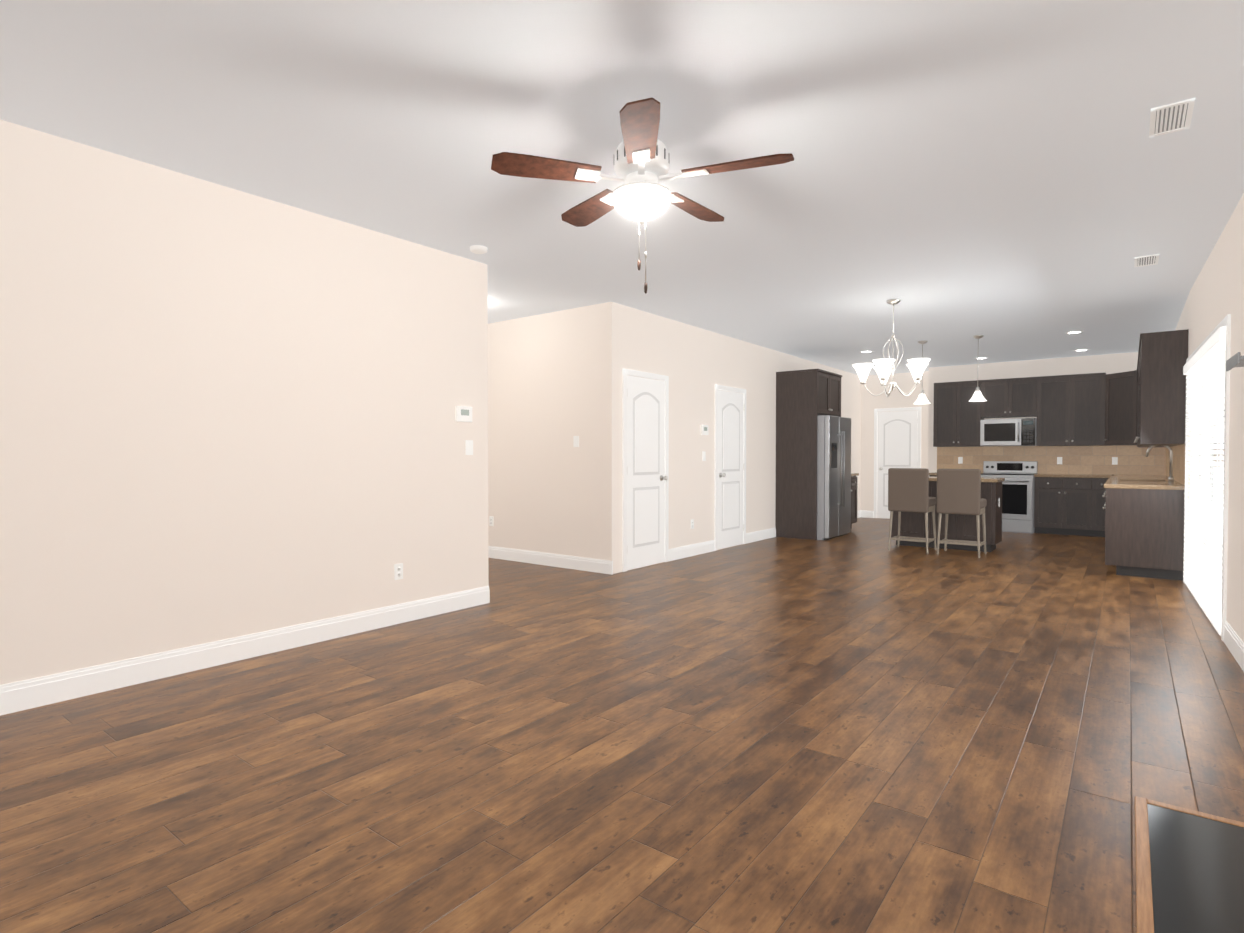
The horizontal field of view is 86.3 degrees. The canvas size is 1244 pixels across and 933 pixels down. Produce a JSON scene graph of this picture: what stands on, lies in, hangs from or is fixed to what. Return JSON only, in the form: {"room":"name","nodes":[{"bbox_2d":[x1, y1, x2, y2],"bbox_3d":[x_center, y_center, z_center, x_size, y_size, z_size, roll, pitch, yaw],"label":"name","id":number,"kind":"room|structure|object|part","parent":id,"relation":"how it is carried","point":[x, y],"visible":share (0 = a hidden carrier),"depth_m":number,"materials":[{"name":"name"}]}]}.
{"room":"living room","nodes":[
{"label":"living room","id":0,"kind":"room"},
{"bbox_2d":[0,119,488,684],"bbox_3d":[-3.191,-0.218,2.724,0.120,2.740,6.780,1,1,37],"label":"wall","id":1,"kind":"structure","parent":0,"point":[226,413],"depth_m":3.75,"materials":[{"name":"beige paint"}]},
{"bbox_2d":[0,586,489,715],"bbox_3d":[-3.138,1.084,2.704,0.014,0.137,6.780,1,1,37],"label":"baseboard","id":2,"kind":"structure","parent":1,"relation":"attached to","point":[40,691],"depth_m":3.76,"materials":[{"name":"white wood"}]},
{"bbox_2d":[394,563,402,579],"bbox_3d":[-1.591,0.750,4.731,0.008,0.114,0.070,1,1,37],"label":"wall outlet","id":3,"kind":"object","parent":1,"relation":"attached to","point":[398,571],"visible":1,"depth_m":4.72,"materials":[{"name":"white plastic"}]},
{"bbox_2d":[455,406,471,421],"bbox_3d":[-1.231,-0.408,5.169,0.026,0.120,0.150,1,1,37],"label":"thermostat","id":4,"kind":"object","parent":1,"relation":"attached to","point":[463,413],"visible":0.98,"depth_m":5.15,"materials":[{"name":"white plastic"}]},
{"bbox_2d":[465,440,472,454],"bbox_3d":[-1.201,-0.149,5.226,0.008,0.116,0.074,1,1,37],"label":"light switch","id":5,"kind":"object","parent":1,"relation":"attached to","point":[469,446],"visible":1,"depth_m":5.22,"materials":[{"name":"white plastic"}]},
{"bbox_2d":[488,302,618,573],"bbox_3d":[-1.368,-0.299,7.709,3.270,2.740,0.120,1,1,37],"label":"wall","id":6,"kind":"structure","parent":0,"point":[553,383],"depth_m":7.13,"materials":[{"name":"beige paint"}]},
{"bbox_2d":[489,516,493,525],"bbox_3d":[-1.530,0.640,7.767,0.070,0.114,0.008,1,1,37],"label":"outlet","id":7,"kind":"object","parent":6,"relation":"attached to","point":[491,520],"visible":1,"depth_m":7.76,"materials":[{"name":"white plastic"}]},
{"bbox_2d":[488,546,612,574],"bbox_3d":[-1.403,1.003,7.673,3.284,0.137,0.014,1,1,37],"label":"baseboard","id":8,"kind":"structure","parent":6,"relation":"attached to","point":[570,562],"depth_m":7.17,"materials":[{"name":"white wood"}]},
{"bbox_2d":[573,436,578,446],"bbox_3d":[-0.481,-0.262,6.952,0.074,0.116,0.008,1,1,37],"label":"hall light switch","id":9,"kind":"object","parent":6,"relation":"attached to","point":[575,441],"visible":1,"depth_m":6.95,"materials":[{"name":"white plastic"}]},
{"bbox_2d":[0,517,1243,932],"bbox_3d":[0.511,1.161,5.847,9.145,0.120,16.800,1,1,37],"label":"floor","id":10,"kind":"structure","parent":0,"point":[860,727],"depth_m":2.61,"materials":[{"name":"brown wood"}]},
{"bbox_2d":[775,369,841,539],"bbox_3d":[2.825,-0.179,9.969,0.652,2.425,1.003,1,1,37],"label":"tall cabinet","id":11,"kind":"object","parent":10,"relation":"on","point":[805,398],"visible":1,"depth_m":9.59,"materials":[{"name":"black wood"}]},
{"bbox_2d":[817,415,850,539],"bbox_3d":[2.918,0.152,9.903,0.827,1.765,0.935,1,1,37],"label":"refrigerator","id":12,"kind":"object","parent":10,"relation":"on","point":[833,476],"visible":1,"depth_m":9.46,"materials":[{"name":"grey metal"}]},
{"bbox_2d":[851,473,858,527],"bbox_3d":[3.377,0.516,10.704,0.652,1.010,0.823,1,1,37],"label":"base cabinet","id":13,"kind":"object","parent":10,"relation":"on","point":[854,486],"visible":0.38,"depth_m":10.72,"materials":[{"name":"black wood"}]},
{"bbox_2d":[888,468,936,553],"bbox_3d":[3.665,0.540,8.377,0.474,1.041,0.489,1,1,37],"label":"bar stool","id":14,"kind":"object","parent":10,"relation":"on","point":[908,489],"visible":1,"depth_m":8.19,"materials":[{"name":"fabric"}]},
{"bbox_2d":[891,481,1001,551],"bbox_3d":[4.266,0.619,8.734,1.234,0.870,0.584,1,1,37],"label":"kitchen island","id":15,"kind":"object","parent":10,"relation":"on","point":[962,527],"depth_m":8.41,"materials":[{"name":"black wood"}]},
{"bbox_2d":[929,477,1004,480],"bbox_3d":[4.241,0.164,8.696,1.280,0.040,0.620,1,1,37],"label":"island countertop","id":16,"kind":"structure","parent":15,"relation":"on","point":[930,478],"depth_m":8.32,"materials":[{"name":"beige stone"}]},
{"bbox_2d":[936,469,986,557],"bbox_3d":[4.123,0.545,8.053,0.474,1.041,0.489,1,1,37],"label":"bar stool","id":17,"kind":"object","parent":10,"relation":"on","point":[958,491],"visible":1,"depth_m":7.87,"materials":[{"name":"fabric"}]},
{"bbox_2d":[981,461,1037,533],"bbox_3d":[6.157,0.470,10.611,0.766,1.105,0.703,1,1,37],"label":"range","id":18,"kind":"object","parent":10,"relation":"on","point":[1018,499],"visible":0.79,"depth_m":10.32,"materials":[{"name":"grey metal"}]},
{"bbox_2d":[1034,477,1068,534],"bbox_3d":[6.677,0.593,10.301,0.417,0.870,0.618,1,1,37],"label":"base cabinet","id":19,"kind":"object","parent":10,"relation":"on","point":[1051,494],"depth_m":10.06,"materials":[{"name":"black wood"}]},
{"bbox_2d":[1034,473,1112,476],"bbox_3d":[6.896,0.141,10.116,0.984,0.040,0.635,1,1,37],"label":"countertop","id":20,"kind":"structure","parent":19,"relation":"on","point":[1039,474],"depth_m":10.08,"materials":[{"name":"beige stone"}]},
{"bbox_2d":[1069,477,1096,536],"bbox_3d":[6.941,0.596,10.100,0.475,0.870,0.618,1,1,37],"label":"base cabinet","id":21,"kind":"object","parent":10,"relation":"on","point":[1082,490],"depth_m":9.82,"materials":[{"name":"black wood"}]},
{"bbox_2d":[1097,477,1108,536],"bbox_3d":[7.156,0.599,9.936,0.295,0.870,0.618,1,1,37],"label":"base cabinet","id":22,"kind":"object","parent":10,"relation":"on","point":[1100,480],"depth_m":9.68,"materials":[{"name":"black wood"}]},
{"bbox_2d":[1105,485,1184,580],"bbox_3d":[5.281,0.652,6.715,0.618,0.870,0.575,1,1,37],"label":"base cabinet","id":23,"kind":"object","parent":10,"relation":"on","point":[1144,528],"depth_m":6.48,"materials":[{"name":"black wood"}]},
{"bbox_2d":[929,473,936,476],"bbox_3d":[5.592,0.125,11.111,0.724,0.040,0.635,1,1,37],"label":"countertop","id":24,"kind":"structure","parent":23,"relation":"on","point":[930,474],"depth_m":11.04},
{"bbox_2d":[1105,473,1184,488],"bbox_3d":[6.400,0.173,8.189,0.635,0.040,4.301,1,1,37],"label":"countertop","id":25,"kind":"structure","parent":23,"relation":"on","point":[1122,480],"depth_m":7.08,"materials":[{"name":"beige stone"}]},
{"bbox_2d":[1145,445,1172,480],"bbox_3d":[6.140,-0.051,7.583,0.256,0.428,0.127,1,1,37],"label":"faucet","id":26,"kind":"object","parent":25,"relation":"on","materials":[{"name":"silver metal"}]},
{"bbox_2d":[1134,796,1243,932],"bbox_3d":[1.513,1.163,1.497,0.555,0.019,1.600,1,1,37],"label":"hearth","id":27,"kind":"object","parent":10,"relation":"on","point":[1189,870],"visible":1,"depth_m":1.89,"materials":[{"name":"black stone"}]},
{"bbox_2d":[0,0,1243,374],"bbox_3d":[0.511,-1.698,5.800,9.145,0.120,16.800,1,1,37],"label":"ceiling","id":28,"kind":"structure","parent":0,"point":[1010,180],"depth_m":3.21,"materials":[{"name":"white paint"}]},
{"bbox_2d":[470,245,487,253],"bbox_3d":[-1.064,-1.607,4.928,0.130,0.034,0.130,1,1,37],"label":"smoke detector","id":29,"kind":"object","parent":28,"relation":"attached to","point":[477,249],"visible":1,"depth_m":4.89,"materials":[{"name":"white plastic"}]},
{"bbox_2d":[491,97,793,293],"bbox_3d":[0.119,-1.178,3.030,1.292,0.827,1.236,1,1,37],"label":"ceiling fan","id":30,"kind":"object","parent":28,"relation":"hanging from","point":[641,195],"visible":1,"depth_m":2.89,"materials":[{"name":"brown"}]},
{"bbox_3d":[0.088,-1.167,2.994,0.266,0.100,0.266,1,1,37],"label":"globe","id":31,"kind":"part","parent":30,"relation":"part of","materials":[{"name":"white glass"}]},
{"bbox_2d":[852,299,930,396],"bbox_3d":[2.682,-1.178,6.588,0.742,0.944,0.720,1,1,37],"label":"chandelier","id":32,"kind":"object","parent":28,"relation":"hanging from","point":[884,367],"visible":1,"depth_m":6.58,"materials":[{"name":"white glass"}]},
{"bbox_3d":[2.682,-0.946,6.592,0.742,0.167,0.720,1,1,37],"label":"lamp shade","id":33,"kind":"part","parent":32,"relation":"part of","materials":[{"name":"white glass"}]},
{"bbox_2d":[914,340,929,403],"bbox_3d":[4.053,-1.270,8.954,0.210,0.839,0.210,1,1,37],"label":"pendant light","id":34,"kind":"object","parent":28,"relation":"hanging from","point":[922,399],"visible":1,"depth_m":8.93,"materials":[{"name":"white glass"}]},
{"bbox_3d":[4.053,-0.915,8.960,0.210,0.130,0.210,1,1,37],"label":"lamp shade","id":35,"kind":"part","parent":34,"relation":"part of","materials":[{"name":"white glass"}]},
{"bbox_2d":[969,335,986,401],"bbox_3d":[4.585,-1.263,8.548,0.210,0.839,0.210,1,1,37],"label":"pendant light","id":36,"kind":"object","parent":28,"relation":"hanging from","point":[977,396],"visible":1,"depth_m":8.52,"materials":[{"name":"white glass"}]},
{"bbox_3d":[4.585,-0.908,8.553,0.210,0.130,0.210,1,1,37],"label":"lamp shade","id":37,"kind":"part","parent":36,"relation":"part of","materials":[{"name":"white glass"}]},
{"bbox_2d":[1065,331,1083,333],"bbox_3d":[5.654,-1.675,8.292,0.190,0.008,0.190,1,1,37],"label":"recessed light","id":38,"kind":"object","parent":28,"relation":"in","point":[1073,332],"visible":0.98,"depth_m":8.30,"materials":[{"name":"white"}]},
{"bbox_2d":[1134,254,1158,267],"bbox_3d":[4.144,-1.625,5.243,0.150,0.008,0.320,1,1,37],"label":"ceiling vent","id":39,"kind":"object","parent":28,"relation":"in","point":[1147,260],"visible":0.96,"depth_m":5.22,"materials":[{"name":"white metal"}]},
{"bbox_2d":[1149,98,1194,137],"bbox_3d":[2.508,-1.589,3.033,0.150,0.008,0.320,1,1,37],"label":"ceiling vent","id":40,"kind":"object","parent":28,"relation":"in","point":[1171,118],"visible":1,"depth_m":3.02,"materials":[{"name":"white metal"}]},
{"bbox_2d":[619,304,860,571],"bbox_3d":[2.250,-0.335,9.854,0.120,2.740,7.681,1,1,37],"label":"wall","id":41,"kind":"structure","parent":0,"point":[695,364],"depth_m":8.12,"materials":[{"name":"beige paint"}]},
{"bbox_2d":[622,368,668,571],"bbox_3d":[0.291,0.035,7.119,0.086,2.090,0.840,1,1,37],"label":"closet door","id":42,"kind":"structure","parent":41,"relation":"in","point":[645,471],"depth_m":7.11,"materials":[{"name":"white wood"}]},
{"bbox_2d":[668,540,714,561],"bbox_3d":[0.839,0.999,7.915,0.014,0.137,1.060,1,1,37],"label":"baseboard","id":43,"kind":"structure","parent":41,"relation":"attached to","point":[677,553],"depth_m":7.89,"materials":[{"name":"white wood"}]},
{"bbox_2d":[691,519,693,528],"bbox_3d":[0.840,0.687,7.916,0.008,0.114,0.070,1,1,37],"label":"wall outlet","id":44,"kind":"object","parent":41,"relation":"attached to","point":[692,523],"visible":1,"depth_m":7.91,"materials":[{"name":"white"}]},
{"bbox_2d":[702,451,705,460],"bbox_3d":[1.004,-0.126,8.117,0.008,0.116,0.074,1,1,37],"label":"light switch","id":45,"kind":"object","parent":41,"relation":"attached to","point":[703,455],"visible":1,"depth_m":8.11,"materials":[{"name":"white plastic"}]},
{"bbox_2d":[701,425,708,434],"bbox_3d":[1.010,-0.446,8.106,0.026,0.120,0.150,1,1,37],"label":"thermostat","id":46,"kind":"object","parent":41,"relation":"attached to","point":[704,429],"visible":0.98,"depth_m":8.08,"materials":[{"name":"white plastic"}]},
{"bbox_2d":[714,384,745,550],"bbox_3d":[1.447,0.010,8.634,0.086,2.090,0.840,1,1,37],"label":"closet door","id":47,"kind":"structure","parent":41,"relation":"in","point":[730,472],"depth_m":8.62,"materials":[{"name":"white wood"}]},
{"bbox_2d":[746,527,775,543],"bbox_3d":[1.970,0.974,9.399,0.014,0.137,0.972,1,1,37],"label":"baseboard","id":48,"kind":"structure","parent":41,"relation":"attached to","point":[755,536],"depth_m":9.37,"materials":[{"name":"white wood"}]},
{"bbox_2d":[860,371,928,518],"bbox_3d":[6.482,-0.362,11.531,4.815,2.740,0.120,1,1,37],"label":"wall","id":49,"kind":"structure","parent":0,"point":[896,398],"depth_m":12.68,"materials":[{"name":"beige paint"}]},
{"bbox_2d":[860,510,873,517],"bbox_3d":[4.724,0.918,12.809,0.255,0.137,0.014,1,1,37],"label":"baseboard","id":50,"kind":"structure","parent":49,"relation":"attached to","point":[866,514],"depth_m":12.79,"materials":[{"name":"white wood"}]},
{"bbox_2d":[874,407,920,517],"bbox_3d":[5.140,-0.052,12.428,0.840,2.090,0.086,1,1,37],"label":"back door","id":51,"kind":"structure","parent":49,"relation":"in","point":[899,440],"depth_m":12.50,"materials":[{"name":"white wood"}]},
{"bbox_2d":[928,352,1137,472],"bbox_3d":[6.871,-0.351,10.845,3.365,2.740,0.501,1,1,37],"label":"wall","id":52,"kind":"structure","parent":0,"point":[1115,363],"depth_m":10.80,"materials":[{"name":"beige paint"}]},
{"bbox_2d":[933,381,960,448],"bbox_3d":[5.566,-0.878,11.295,0.415,1.080,0.348,1,1,37],"label":"upper cabinet","id":53,"kind":"object","parent":52,"relation":"attached to","point":[947,395],"depth_m":11.16,"materials":[{"name":"black wood"}]},
{"bbox_2d":[961,380,988,448],"bbox_3d":[5.828,-0.875,11.095,0.471,1.080,0.348,1,1,37],"label":"upper cabinet","id":54,"kind":"object","parent":52,"relation":"attached to","point":[972,413],"depth_m":10.95,"materials":[{"name":"black wood"}]},
{"bbox_2d":[985,378,1012,417],"bbox_3d":[6.147,-1.106,10.847,0.447,0.610,0.348,1,1,37],"label":"upper cabinet","id":55,"kind":"object","parent":52,"relation":"attached to","point":[998,392],"depth_m":10.69,"materials":[{"name":"black wood"}]},
{"bbox_2d":[980,418,1036,445],"bbox_3d":[6.241,-0.546,10.705,0.768,0.429,0.455,1,1,37],"label":"over-the-range microwave","id":56,"kind":"object","parent":55,"relation":"attached to","point":[1009,432],"visible":1,"depth_m":10.54,"materials":[{"name":"grey metal"}]},
{"bbox_2d":[1013,377,1036,416],"bbox_3d":[6.412,-1.103,10.645,0.447,0.610,0.348,1,1,37],"label":"upper cabinet","id":57,"kind":"object","parent":52,"relation":"attached to","point":[1024,389],"depth_m":10.47,"materials":[{"name":"black wood"}]},
{"bbox_2d":[1033,375,1064,448],"bbox_3d":[6.762,-0.863,10.382,0.547,1.080,0.348,1,1,37],"label":"upper cabinet","id":58,"kind":"object","parent":52,"relation":"attached to","point":[1051,389],"depth_m":10.27,"materials":[{"name":"black wood"}]},
{"bbox_2d":[1065,373,1096,444],"bbox_3d":[7.090,-0.859,10.103,0.542,1.080,0.394,1,1,37],"label":"upper cabinet","id":59,"kind":"object","parent":52,"relation":"attached to","point":[1080,389],"depth_m":10.04,"materials":[{"name":"black wood"}]},
{"bbox_2d":[1097,371,1132,444],"bbox_3d":[7.413,-0.836,9.617,0.777,1.050,0.777,1,1,37],"label":"upper cabinet","id":60,"kind":"object","parent":52,"relation":"attached to","point":[1114,391],"depth_m":9.68,"materials":[{"name":"black wood"}]},
{"bbox_2d":[1175,217,1230,576],"bbox_3d":[6.140,-0.291,7.158,0.187,2.740,7.249,1,1,37],"label":"wall","id":61,"kind":"structure","parent":0,"point":[1210,300],"depth_m":5.13,"materials":[{"name":"beige paint"}]},
{"bbox_2d":[1133,370,1136,448],"bbox_3d":[7.254,-0.802,9.093,0.394,1.080,0.463,1,1,37],"label":"upper cabinet","id":62,"kind":"object","parent":61,"relation":"attached to","point":[1134,372],"depth_m":9.36,"materials":[{"name":"black wood"}]},
{"bbox_2d":[1138,341,1140,356],"bbox_3d":[5.548,-0.765,6.820,0.348,1.080,0.470,1,1,37],"label":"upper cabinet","id":63,"kind":"object","parent":61,"relation":"attached to","point":[1139,352],"depth_m":7.11,"materials":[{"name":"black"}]},
{"bbox_2d":[1137,445,1156,448],"bbox_3d":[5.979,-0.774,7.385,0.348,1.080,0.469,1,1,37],"label":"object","id":64,"kind":"object","parent":61,"relation":"attached to","point":[1138,446],"depth_m":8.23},
{"bbox_2d":[1137,329,1188,444],"bbox_3d":[5.344,-0.761,6.552,0.348,1.080,0.430,1,1,37],"label":"upper cabinet","id":65,"kind":"object","parent":61,"relation":"attached to","point":[1161,381],"depth_m":6.39,"materials":[{"name":"black wood"}]},
{"bbox_2d":[1183,326,1225,635],"bbox_3d":[4.596,0.083,5.260,0.127,2.015,2.330,1,1,37],"label":"window blinds","id":66,"kind":"object","parent":61,"relation":"attached to","point":[1204,368],"visible":0.9,"depth_m":5.04,"materials":[{"name":"white plastic"}]},
{"bbox_2d":[1183,314,1230,640],"bbox_3d":[4.639,0.061,5.227,0.185,2.100,2.470,1,1,37],"label":"sliding patio door","id":67,"kind":"structure","parent":61,"relation":"in","point":[1225,321],"depth_m":4.93,"materials":[{"name":"white"}]},
{"bbox_2d":[1226,193,1243,642],"bbox_3d":[1.268,-0.181,0.504,0.379,2.740,9.250,1,1,37],"label":"wall","id":68,"kind":"structure","parent":0,"point":[1235,587],"depth_m":4.02,"materials":[{"name":"beige paint"}]},
{"bbox_2d":[1223,621,1243,671],"bbox_3d":[1.283,1.118,0.661,0.263,0.137,8.885,1,1,37],"label":"baseboard","id":69,"kind":"structure","parent":68,"relation":"attached to","point":[1233,642],"depth_m":3.95,"materials":[{"name":"white wood"}]},
{"bbox_2d":[1226,352,1243,371],"bbox_3d":[3.326,-0.561,3.546,0.110,0.080,0.440,1,1,37],"label":"shelf bracket","id":70,"kind":"object","parent":68,"relation":"attached to","point":[1236,360],"visible":1,"depth_m":3.53,"materials":[{"name":"white wood"}]}
]}

